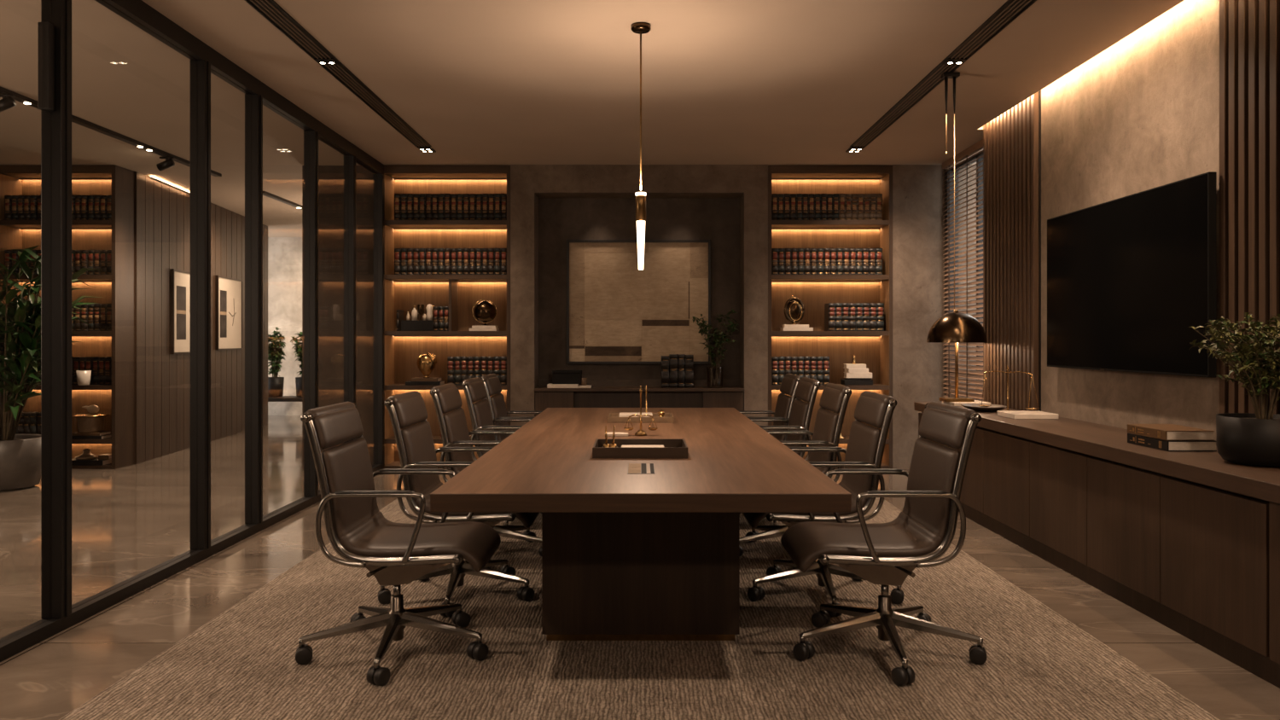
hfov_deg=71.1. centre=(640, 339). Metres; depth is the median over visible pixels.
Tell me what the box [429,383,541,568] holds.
office chair
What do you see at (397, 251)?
book
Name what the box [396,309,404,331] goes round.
book
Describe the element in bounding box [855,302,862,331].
book
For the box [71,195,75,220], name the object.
book
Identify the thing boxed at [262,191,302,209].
recessed light
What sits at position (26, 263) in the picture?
book
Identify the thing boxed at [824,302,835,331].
book
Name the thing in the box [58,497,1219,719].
rug
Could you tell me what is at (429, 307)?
vase
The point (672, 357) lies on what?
book
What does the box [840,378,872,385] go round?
box
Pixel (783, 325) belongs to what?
book
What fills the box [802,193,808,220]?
book
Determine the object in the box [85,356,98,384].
book
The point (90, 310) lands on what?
book
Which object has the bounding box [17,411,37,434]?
book
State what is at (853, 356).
figurine
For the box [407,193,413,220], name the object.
book
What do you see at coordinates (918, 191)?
wall
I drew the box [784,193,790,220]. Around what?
book
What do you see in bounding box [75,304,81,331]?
book
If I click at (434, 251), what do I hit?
book
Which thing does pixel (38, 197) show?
book
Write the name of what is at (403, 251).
book
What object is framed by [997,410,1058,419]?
block
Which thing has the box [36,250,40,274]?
book
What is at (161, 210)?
wall
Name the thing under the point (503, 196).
book
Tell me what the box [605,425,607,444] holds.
pen
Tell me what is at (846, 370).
book
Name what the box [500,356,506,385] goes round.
book
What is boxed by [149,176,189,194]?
light strip
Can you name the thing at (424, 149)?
recessed light
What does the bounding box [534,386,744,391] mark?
countertop
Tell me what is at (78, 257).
book
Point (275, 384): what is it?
pot
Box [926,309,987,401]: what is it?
table lamp
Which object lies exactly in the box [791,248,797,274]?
book
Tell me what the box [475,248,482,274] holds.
book
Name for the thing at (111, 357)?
book
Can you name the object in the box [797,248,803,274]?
book
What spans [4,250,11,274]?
book
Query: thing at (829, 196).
book
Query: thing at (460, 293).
bookcase
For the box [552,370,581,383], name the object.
box
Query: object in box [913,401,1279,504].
countertop
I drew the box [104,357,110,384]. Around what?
book
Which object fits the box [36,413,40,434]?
book
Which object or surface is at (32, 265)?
book
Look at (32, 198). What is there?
book
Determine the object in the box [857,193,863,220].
book
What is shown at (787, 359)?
book
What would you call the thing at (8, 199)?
book
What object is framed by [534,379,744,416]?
credenza
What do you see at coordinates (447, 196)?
book
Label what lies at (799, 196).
book
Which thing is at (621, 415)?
book
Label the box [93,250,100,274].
book
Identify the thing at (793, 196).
book
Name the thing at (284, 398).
bench
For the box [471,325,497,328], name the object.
book
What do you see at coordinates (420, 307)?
goblet
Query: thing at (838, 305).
book
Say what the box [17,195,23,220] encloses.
book
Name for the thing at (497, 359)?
book
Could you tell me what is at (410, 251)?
book
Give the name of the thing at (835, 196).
book
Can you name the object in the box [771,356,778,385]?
book
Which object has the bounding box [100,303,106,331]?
book
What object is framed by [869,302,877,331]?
book
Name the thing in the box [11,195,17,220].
book
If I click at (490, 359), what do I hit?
book
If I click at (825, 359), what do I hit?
book
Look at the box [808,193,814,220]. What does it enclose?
book
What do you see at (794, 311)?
sculpture
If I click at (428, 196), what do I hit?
book
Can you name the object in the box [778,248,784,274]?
book
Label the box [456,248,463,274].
book
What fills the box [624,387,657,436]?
balance scale
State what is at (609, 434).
notepad
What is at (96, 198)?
book
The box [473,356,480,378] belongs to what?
book
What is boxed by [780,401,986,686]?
office chair
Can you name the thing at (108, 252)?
book
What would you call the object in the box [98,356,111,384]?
book
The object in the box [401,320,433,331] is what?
box
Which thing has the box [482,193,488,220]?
book
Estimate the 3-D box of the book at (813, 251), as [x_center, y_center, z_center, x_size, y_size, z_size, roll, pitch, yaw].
[1.638,-0.737,8.570,0.060,0.252,0.202,0,0,0]
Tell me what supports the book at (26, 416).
on the bookcase at (117, 235)
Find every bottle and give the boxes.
[406,309,410,320]
[411,305,417,320]
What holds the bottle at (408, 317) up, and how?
on the box at (405, 325)
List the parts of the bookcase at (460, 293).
panel, shelf, panel, shelf, shelf, shelf, shelf, panel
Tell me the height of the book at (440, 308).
0.233 m
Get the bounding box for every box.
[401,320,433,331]
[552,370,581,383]
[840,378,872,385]
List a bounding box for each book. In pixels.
[4,195,11,220]
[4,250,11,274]
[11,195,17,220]
[11,250,17,274]
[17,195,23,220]
[17,250,23,274]
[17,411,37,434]
[23,195,29,220]
[23,255,29,274]
[23,412,36,434]
[29,195,36,220]
[29,250,36,274]
[29,412,40,434]
[36,195,40,220]
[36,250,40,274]
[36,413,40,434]
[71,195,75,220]
[71,250,75,274]
[71,308,75,331]
[71,356,80,384]
[71,430,110,436]
[71,433,111,439]
[71,458,111,465]
[73,356,82,384]
[75,195,81,220]
[75,250,81,273]
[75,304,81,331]
[79,356,95,370]
[81,195,87,220]
[81,250,87,274]
[81,304,87,331]
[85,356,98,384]
[87,195,93,220]
[87,250,93,274]
[87,303,93,331]
[92,356,101,384]
[93,195,100,220]
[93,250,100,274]
[93,303,100,331]
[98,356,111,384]
[98,453,111,459]
[100,195,106,220]
[100,250,106,274]
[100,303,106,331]
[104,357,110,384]
[106,195,111,220]
[106,250,111,274]
[106,303,111,331]
[110,357,111,384]
[394,193,400,220]
[394,248,400,274]
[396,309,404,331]
[400,193,407,220]
[400,248,407,274]
[405,380,444,385]
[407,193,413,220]
[407,248,413,274]
[411,378,441,381]
[413,193,418,220]
[413,248,418,274]
[418,193,425,220]
[418,248,425,274]
[425,193,431,220]
[425,248,431,274]
[431,193,437,220]
[431,248,437,274]
[433,306,438,331]
[437,193,444,220]
[437,248,444,274]
[438,306,443,331]
[443,306,448,331]
[444,193,450,220]
[444,248,450,274]
[447,356,453,383]
[450,193,456,220]
[450,248,456,274]
[453,356,460,385]
[456,193,463,220]
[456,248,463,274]
[460,356,467,384]
[463,193,469,220]
[463,248,469,274]
[467,356,473,378]
[469,193,475,220]
[469,248,475,274]
[469,328,498,331]
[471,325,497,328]
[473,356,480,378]
[475,193,482,220]
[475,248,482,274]
[480,356,487,377]
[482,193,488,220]
[482,248,488,274]
[487,356,494,374]
[488,193,494,220]
[488,248,494,274]
[494,193,500,220]
[494,248,500,274]
[494,356,500,381]
[500,193,506,220]
[500,248,506,274]
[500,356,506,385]
[546,383,579,388]
[578,384,591,388]
[619,413,652,417]
[661,355,669,387]
[669,354,677,387]
[677,354,684,387]
[684,354,693,387]
[771,193,777,220]
[771,248,778,274]
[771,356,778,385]
[777,193,784,220]
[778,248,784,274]
[778,356,784,385]
[779,327,813,331]
[782,324,808,327]
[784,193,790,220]
[784,248,791,274]
[784,356,791,377]
[790,193,796,220]
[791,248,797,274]
[791,356,797,375]
[796,193,802,220]
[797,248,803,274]
[797,356,803,378]
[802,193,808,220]
[803,248,810,274]
[803,356,809,378]
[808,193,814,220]
[809,356,816,379]
[810,248,817,274]
[814,193,820,220]
[816,356,822,385]
[817,248,823,274]
[820,193,826,220]
[822,356,829,385]
[823,248,830,274]
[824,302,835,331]
[826,193,832,220]
[830,248,836,274]
[832,193,838,220]
[835,302,842,331]
[836,248,843,274]
[838,193,845,220]
[842,302,849,331]
[843,248,849,274]
[843,363,866,368]
[843,367,868,372]
[843,372,872,378]
[845,193,851,220]
[849,248,855,274]
[849,302,855,331]
[851,193,857,220]
[855,248,862,274]
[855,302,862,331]
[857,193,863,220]
[862,248,869,274]
[862,302,869,331]
[863,193,869,220]
[869,193,876,220]
[869,248,875,274]
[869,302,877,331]
[875,248,882,274]
[876,193,882,220]
[876,302,884,331]
[1127,424,1214,440]
[1127,433,1216,451]
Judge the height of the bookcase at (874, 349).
2.862 m
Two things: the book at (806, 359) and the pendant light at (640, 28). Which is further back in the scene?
the book at (806, 359)
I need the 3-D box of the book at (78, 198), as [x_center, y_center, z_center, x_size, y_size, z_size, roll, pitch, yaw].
[-5.327,-1.246,8.567,0.059,0.242,0.202,0,0,0]
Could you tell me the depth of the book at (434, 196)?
8.47 m
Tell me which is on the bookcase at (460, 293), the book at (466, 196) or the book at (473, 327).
the book at (466, 196)
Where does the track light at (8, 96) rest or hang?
attached to the ceiling
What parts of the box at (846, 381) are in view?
lid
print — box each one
[170,268,189,354]
[215,275,242,350]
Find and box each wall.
[134,171,267,464]
[267,237,302,415]
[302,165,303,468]
[318,164,976,469]
[1041,0,1219,445]
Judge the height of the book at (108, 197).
0.241 m
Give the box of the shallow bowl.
[960,403,1006,411]
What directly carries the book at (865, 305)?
on the bookcase at (874, 349)
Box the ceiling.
[0,0,1184,237]
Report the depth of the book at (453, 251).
8.48 m
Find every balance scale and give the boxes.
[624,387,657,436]
[978,366,1039,410]
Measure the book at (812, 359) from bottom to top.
0.268 m
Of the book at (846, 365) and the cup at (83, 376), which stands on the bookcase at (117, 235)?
the cup at (83, 376)
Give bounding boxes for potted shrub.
[267,327,285,397]
[290,331,302,397]
[1188,311,1279,467]
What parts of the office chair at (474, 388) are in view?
frame, backrest, armrest, armrest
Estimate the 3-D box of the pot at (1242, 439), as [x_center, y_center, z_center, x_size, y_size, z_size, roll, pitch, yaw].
[2.505,0.404,3.600,0.328,0.190,0.328,0,0,0]
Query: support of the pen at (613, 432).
in the pen holder
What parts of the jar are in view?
lid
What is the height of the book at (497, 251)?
0.253 m
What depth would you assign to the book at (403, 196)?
8.48 m
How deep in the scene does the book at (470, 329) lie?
8.50 m
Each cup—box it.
[75,370,91,385]
[579,378,587,385]
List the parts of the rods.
rod, rod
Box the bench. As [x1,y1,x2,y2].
[267,395,302,401]
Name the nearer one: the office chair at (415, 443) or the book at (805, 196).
the office chair at (415, 443)
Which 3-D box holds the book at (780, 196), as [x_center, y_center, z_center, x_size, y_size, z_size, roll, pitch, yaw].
[1.325,-1.252,8.573,0.057,0.253,0.202,0,0,0]
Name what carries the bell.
on the desk tray at (613, 417)
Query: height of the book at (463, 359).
0.270 m
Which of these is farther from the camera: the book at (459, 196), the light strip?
the light strip
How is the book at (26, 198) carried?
on the bookcase at (117, 235)
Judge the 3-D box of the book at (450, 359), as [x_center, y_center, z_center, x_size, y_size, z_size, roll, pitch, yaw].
[-1.799,0.298,8.564,0.061,0.268,0.202,0,0,0]
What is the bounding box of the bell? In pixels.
[657,410,664,417]
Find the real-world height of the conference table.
0.712 m
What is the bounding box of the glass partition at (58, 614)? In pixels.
[0,0,383,662]
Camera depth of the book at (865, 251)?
8.47 m
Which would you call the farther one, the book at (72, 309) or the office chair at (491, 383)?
the book at (72, 309)
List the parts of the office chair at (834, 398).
leg, armrest, armrest, seat, backrest, frame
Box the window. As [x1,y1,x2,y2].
[944,150,983,400]
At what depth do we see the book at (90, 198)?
8.47 m
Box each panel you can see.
[983,90,1041,411]
[1219,0,1279,414]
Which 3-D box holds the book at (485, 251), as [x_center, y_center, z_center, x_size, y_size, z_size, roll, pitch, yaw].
[-1.476,-0.738,8.570,0.058,0.254,0.202,0,0,0]
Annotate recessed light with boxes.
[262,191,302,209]
[314,58,339,64]
[416,146,436,152]
[845,146,865,152]
[942,58,967,64]
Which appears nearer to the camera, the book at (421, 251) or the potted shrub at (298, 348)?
the book at (421, 251)
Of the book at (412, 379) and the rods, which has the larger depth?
the book at (412, 379)
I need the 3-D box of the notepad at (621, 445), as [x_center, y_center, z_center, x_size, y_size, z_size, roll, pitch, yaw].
[0.008,0.476,3.900,0.190,0.022,0.120,0,0,0]
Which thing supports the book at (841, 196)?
on the bookcase at (874, 349)
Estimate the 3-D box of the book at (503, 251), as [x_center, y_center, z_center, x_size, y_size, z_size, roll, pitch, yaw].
[-1.298,-0.738,8.573,0.058,0.254,0.202,0,0,0]
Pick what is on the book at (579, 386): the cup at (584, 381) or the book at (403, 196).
the cup at (584, 381)
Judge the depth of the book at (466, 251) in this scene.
8.47 m
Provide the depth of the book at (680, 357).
8.49 m
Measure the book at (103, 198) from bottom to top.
0.240 m
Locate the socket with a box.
[635,195,645,221]
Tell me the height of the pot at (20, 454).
0.415 m
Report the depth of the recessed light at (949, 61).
5.25 m
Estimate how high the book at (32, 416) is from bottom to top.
0.241 m
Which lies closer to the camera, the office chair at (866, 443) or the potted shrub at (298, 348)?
the office chair at (866, 443)
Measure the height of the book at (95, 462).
0.050 m
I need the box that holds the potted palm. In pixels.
[0,232,101,491]
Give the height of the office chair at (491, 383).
0.951 m
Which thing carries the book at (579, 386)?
on the countertop
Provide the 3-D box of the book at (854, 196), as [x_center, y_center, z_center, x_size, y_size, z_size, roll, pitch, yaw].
[2.023,-1.252,8.573,0.057,0.253,0.202,0,0,0]
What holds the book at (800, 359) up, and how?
on the bookcase at (874, 349)
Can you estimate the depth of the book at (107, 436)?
8.44 m
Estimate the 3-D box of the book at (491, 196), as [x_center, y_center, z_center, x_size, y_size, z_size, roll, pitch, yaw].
[-1.416,-1.251,8.567,0.058,0.252,0.202,0,0,0]
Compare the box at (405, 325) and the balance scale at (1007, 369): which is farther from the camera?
the box at (405, 325)
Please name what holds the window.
in the wall at (1142, 113)
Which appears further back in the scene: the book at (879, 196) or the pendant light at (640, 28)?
the book at (879, 196)
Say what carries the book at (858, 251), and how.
on the bookcase at (874, 349)
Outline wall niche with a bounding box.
[538,197,739,379]
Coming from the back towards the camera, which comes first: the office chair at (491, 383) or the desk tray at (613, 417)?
the office chair at (491, 383)
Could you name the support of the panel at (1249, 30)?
attached to the wall at (1142, 113)
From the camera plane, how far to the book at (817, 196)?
8.47 m
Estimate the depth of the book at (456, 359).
8.47 m
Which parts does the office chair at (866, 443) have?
leg, seat, armrest, frame, armrest, backrest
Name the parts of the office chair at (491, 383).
frame, backrest, armrest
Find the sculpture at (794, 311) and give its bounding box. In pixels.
[784,295,804,324]
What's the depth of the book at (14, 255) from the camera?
8.47 m
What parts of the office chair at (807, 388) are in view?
armrest, armrest, backrest, frame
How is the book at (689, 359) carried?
on the countertop
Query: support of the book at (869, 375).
on the box at (846, 381)
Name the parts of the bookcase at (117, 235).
panel, panel, shelf, shelf, shelf, panel, shelf, shelf, panel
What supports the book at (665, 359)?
on the countertop
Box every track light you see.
[0,86,221,176]
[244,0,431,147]
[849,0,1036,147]
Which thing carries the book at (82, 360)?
on the bookcase at (117, 235)
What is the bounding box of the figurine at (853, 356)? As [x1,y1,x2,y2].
[852,354,855,364]
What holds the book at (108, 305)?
on the bookcase at (117, 235)
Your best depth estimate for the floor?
4.58 m
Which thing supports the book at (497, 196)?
on the bookcase at (460, 293)
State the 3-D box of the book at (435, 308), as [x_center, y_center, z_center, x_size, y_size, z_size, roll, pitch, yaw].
[-1.940,-0.197,8.564,0.048,0.232,0.202,0,0,0]
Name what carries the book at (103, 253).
on the bookcase at (117, 235)
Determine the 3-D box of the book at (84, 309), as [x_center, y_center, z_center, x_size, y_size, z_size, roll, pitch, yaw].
[-5.266,-0.208,8.564,0.059,0.255,0.202,0,0,0]
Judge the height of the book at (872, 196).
0.253 m
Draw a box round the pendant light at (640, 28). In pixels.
[630,22,651,269]
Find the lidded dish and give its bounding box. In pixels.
[75,448,98,459]
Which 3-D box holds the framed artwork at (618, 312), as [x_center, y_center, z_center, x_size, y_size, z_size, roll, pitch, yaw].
[-0.021,-0.366,8.740,1.404,1.210,0.060,0,0,0]
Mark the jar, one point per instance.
(92, 421)
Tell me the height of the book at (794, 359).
0.268 m
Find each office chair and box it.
[295,401,500,686]
[377,390,539,617]
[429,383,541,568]
[461,377,541,525]
[480,373,543,440]
[738,373,801,440]
[739,377,820,525]
[739,383,852,568]
[742,390,904,617]
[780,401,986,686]
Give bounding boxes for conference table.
[430,407,851,640]
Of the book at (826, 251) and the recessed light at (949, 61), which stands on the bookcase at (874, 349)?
the book at (826, 251)
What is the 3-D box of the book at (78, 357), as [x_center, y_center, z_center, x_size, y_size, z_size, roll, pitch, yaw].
[-5.447,0.301,8.644,0.059,0.262,0.202,0,0,0]
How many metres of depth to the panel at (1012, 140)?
6.46 m
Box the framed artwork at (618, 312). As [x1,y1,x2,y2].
[566,239,710,364]
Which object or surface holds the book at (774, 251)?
on the bookcase at (874, 349)
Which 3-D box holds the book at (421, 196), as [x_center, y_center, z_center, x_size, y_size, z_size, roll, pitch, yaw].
[-2.068,-1.252,8.564,0.058,0.253,0.202,0,0,0]
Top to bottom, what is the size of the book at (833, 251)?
0.252 m
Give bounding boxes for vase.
[416,352,436,378]
[426,304,432,320]
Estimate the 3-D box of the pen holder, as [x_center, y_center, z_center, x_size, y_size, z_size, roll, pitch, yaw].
[-0.135,0.470,3.880,0.070,0.034,0.100,0,0,0]
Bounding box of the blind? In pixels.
[942,139,983,401]
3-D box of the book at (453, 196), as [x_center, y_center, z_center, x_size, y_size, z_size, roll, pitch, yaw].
[-1.772,-1.251,8.573,0.058,0.252,0.202,0,0,0]
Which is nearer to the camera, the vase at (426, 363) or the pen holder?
the pen holder
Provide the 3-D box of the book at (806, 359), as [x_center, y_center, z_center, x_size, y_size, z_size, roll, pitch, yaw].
[1.572,0.297,8.573,0.059,0.270,0.202,0,0,0]
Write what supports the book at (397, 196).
on the bookcase at (460, 293)
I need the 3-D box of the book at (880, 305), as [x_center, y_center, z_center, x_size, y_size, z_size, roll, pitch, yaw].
[2.267,-0.212,8.567,0.064,0.263,0.202,0,0,0]
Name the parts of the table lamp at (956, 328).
stem, lamp shade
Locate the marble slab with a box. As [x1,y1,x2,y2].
[942,400,990,406]
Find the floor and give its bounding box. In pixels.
[0,415,1279,719]
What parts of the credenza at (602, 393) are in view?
door, door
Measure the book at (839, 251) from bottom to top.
0.253 m
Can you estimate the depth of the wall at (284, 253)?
14.40 m
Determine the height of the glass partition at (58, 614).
2.865 m
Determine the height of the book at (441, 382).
0.034 m
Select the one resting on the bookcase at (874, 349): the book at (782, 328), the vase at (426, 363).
the book at (782, 328)
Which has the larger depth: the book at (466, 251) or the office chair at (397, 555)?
the book at (466, 251)
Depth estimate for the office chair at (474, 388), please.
5.67 m
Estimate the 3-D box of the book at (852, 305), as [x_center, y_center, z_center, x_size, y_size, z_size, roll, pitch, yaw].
[2.005,-0.212,8.567,0.064,0.262,0.202,0,0,0]
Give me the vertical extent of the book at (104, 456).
0.040 m
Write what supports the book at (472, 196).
on the bookcase at (460, 293)
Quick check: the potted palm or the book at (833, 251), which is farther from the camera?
the book at (833, 251)
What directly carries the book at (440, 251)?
on the bookcase at (460, 293)
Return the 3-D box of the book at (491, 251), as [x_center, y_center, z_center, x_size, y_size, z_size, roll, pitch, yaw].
[-1.416,-0.737,8.567,0.058,0.252,0.202,0,0,0]
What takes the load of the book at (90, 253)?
on the bookcase at (117, 235)
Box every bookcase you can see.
[0,164,134,469]
[384,164,510,469]
[768,164,892,469]
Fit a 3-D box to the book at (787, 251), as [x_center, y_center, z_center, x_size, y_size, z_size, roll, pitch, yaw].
[1.392,-0.738,8.570,0.060,0.254,0.202,0,0,0]
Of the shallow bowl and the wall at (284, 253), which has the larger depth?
the wall at (284, 253)
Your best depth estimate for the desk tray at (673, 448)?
3.73 m
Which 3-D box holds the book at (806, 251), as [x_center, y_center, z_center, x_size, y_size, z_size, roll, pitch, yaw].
[1.577,-0.738,8.573,0.060,0.254,0.202,0,0,0]
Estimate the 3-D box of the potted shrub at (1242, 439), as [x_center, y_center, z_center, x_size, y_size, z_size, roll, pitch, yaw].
[2.493,0.189,3.629,0.485,0.621,0.449,0,0,23]
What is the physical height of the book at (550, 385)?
0.034 m
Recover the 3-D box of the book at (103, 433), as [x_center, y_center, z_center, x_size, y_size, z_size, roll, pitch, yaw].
[-5.240,0.895,8.539,0.280,0.026,0.182,0,0,0]
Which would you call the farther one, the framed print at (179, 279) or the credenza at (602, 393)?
the framed print at (179, 279)
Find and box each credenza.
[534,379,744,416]
[913,401,1279,688]
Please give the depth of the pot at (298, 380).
13.63 m
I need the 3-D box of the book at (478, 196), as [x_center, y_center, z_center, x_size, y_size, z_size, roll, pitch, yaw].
[-1.535,-1.252,8.573,0.058,0.253,0.202,0,0,0]
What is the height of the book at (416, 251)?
0.252 m
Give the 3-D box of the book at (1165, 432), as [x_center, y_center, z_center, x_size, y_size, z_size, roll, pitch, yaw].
[2.461,0.430,4.175,0.218,0.043,0.330,0,0,1]
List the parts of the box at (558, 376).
lid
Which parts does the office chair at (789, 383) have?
armrest, backrest, frame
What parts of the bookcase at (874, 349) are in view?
panel, panel, shelf, shelf, shelf, shelf, shelf, panel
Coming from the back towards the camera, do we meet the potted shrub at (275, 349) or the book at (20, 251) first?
the potted shrub at (275, 349)
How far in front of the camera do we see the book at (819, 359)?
8.47 m
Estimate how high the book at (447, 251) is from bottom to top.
0.254 m
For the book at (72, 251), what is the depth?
8.47 m
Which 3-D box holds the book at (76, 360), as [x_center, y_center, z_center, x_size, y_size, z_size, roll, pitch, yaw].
[-5.387,0.300,8.641,0.059,0.263,0.202,0,0,0]
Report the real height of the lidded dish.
0.100 m
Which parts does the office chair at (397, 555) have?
backrest, armrest, leg, frame, armrest, seat, leg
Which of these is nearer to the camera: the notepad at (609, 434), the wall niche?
the notepad at (609, 434)
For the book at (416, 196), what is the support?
on the bookcase at (460, 293)
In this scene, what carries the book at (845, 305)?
on the bookcase at (874, 349)
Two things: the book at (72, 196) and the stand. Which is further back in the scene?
the book at (72, 196)
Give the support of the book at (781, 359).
on the bookcase at (874, 349)
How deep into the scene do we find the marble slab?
6.79 m
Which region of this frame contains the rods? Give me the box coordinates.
[941,72,960,313]
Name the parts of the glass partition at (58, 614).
post, rail, post, rail, post, post, post, post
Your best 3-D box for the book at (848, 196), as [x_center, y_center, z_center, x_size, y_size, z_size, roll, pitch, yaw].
[1.965,-1.251,8.564,0.057,0.252,0.202,0,0,0]
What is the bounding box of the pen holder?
[603,443,616,447]
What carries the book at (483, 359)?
on the bookcase at (460, 293)
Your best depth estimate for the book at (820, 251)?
8.47 m
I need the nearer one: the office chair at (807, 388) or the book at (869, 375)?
the office chair at (807, 388)
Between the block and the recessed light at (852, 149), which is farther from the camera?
the recessed light at (852, 149)
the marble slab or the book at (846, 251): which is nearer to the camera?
the marble slab
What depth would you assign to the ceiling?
5.58 m
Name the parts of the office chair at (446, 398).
frame, backrest, seat, armrest, armrest, leg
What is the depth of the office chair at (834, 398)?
4.94 m
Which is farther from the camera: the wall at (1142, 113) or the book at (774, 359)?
the book at (774, 359)
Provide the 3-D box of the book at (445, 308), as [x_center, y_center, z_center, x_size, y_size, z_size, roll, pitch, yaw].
[-1.841,-0.198,8.570,0.048,0.234,0.202,0,0,0]
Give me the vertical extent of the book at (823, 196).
0.254 m
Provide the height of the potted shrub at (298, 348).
1.018 m
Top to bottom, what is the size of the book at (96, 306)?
0.257 m
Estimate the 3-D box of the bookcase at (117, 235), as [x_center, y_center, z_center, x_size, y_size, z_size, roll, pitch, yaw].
[-5.513,-0.211,8.600,1.135,2.862,0.340,0,0,0]
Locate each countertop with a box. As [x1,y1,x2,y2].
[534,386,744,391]
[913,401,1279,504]
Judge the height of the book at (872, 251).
0.252 m
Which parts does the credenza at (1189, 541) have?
door, door, door, door, door, door, panel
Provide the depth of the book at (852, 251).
8.47 m
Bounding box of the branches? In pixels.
[692,309,738,385]
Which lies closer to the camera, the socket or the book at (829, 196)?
the socket
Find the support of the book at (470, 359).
on the bookcase at (460, 293)
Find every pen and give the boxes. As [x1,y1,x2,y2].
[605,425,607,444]
[611,425,615,444]
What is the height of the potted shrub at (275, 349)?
1.071 m
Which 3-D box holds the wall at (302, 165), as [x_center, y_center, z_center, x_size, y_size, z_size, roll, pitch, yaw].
[-3.125,-0.212,11.435,0.150,2.865,5.930,0,0,0]
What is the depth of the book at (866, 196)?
8.47 m
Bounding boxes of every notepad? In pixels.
[604,432,628,436]
[621,445,663,447]
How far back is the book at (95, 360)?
8.55 m
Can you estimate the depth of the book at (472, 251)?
8.47 m
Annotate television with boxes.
[1047,171,1216,377]
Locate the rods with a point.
(945, 75)
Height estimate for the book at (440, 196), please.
0.253 m
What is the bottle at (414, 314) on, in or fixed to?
on the box at (405, 325)
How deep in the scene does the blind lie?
7.78 m
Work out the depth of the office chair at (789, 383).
6.39 m
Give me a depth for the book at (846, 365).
8.47 m
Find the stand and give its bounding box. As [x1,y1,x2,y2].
[645,384,647,413]
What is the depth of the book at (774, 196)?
8.47 m
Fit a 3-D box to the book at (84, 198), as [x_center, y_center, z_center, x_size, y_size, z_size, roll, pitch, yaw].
[-5.266,-1.245,8.564,0.059,0.240,0.202,0,0,0]
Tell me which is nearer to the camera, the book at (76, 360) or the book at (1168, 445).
the book at (1168, 445)
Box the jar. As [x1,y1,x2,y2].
[72,405,109,433]
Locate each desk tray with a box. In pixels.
[592,438,687,458]
[607,413,673,423]
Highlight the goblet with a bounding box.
[417,304,424,320]
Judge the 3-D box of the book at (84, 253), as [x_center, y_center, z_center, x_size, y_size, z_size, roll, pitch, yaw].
[-5.266,-0.729,8.564,0.059,0.235,0.202,0,0,0]
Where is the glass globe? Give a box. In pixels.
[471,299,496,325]
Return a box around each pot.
[0,434,40,491]
[267,377,284,397]
[295,377,302,397]
[1216,413,1279,467]
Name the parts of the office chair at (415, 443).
backrest, armrest, frame, armrest, seat, leg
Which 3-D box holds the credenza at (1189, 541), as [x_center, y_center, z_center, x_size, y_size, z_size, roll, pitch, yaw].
[2.454,0.860,4.865,0.528,0.719,4.630,0,0,0]
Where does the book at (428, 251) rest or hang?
on the bookcase at (460, 293)
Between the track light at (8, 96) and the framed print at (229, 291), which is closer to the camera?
the track light at (8, 96)
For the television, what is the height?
0.950 m
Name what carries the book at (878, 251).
on the bookcase at (874, 349)
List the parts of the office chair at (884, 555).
leg, seat, armrest, frame, leg, armrest, backrest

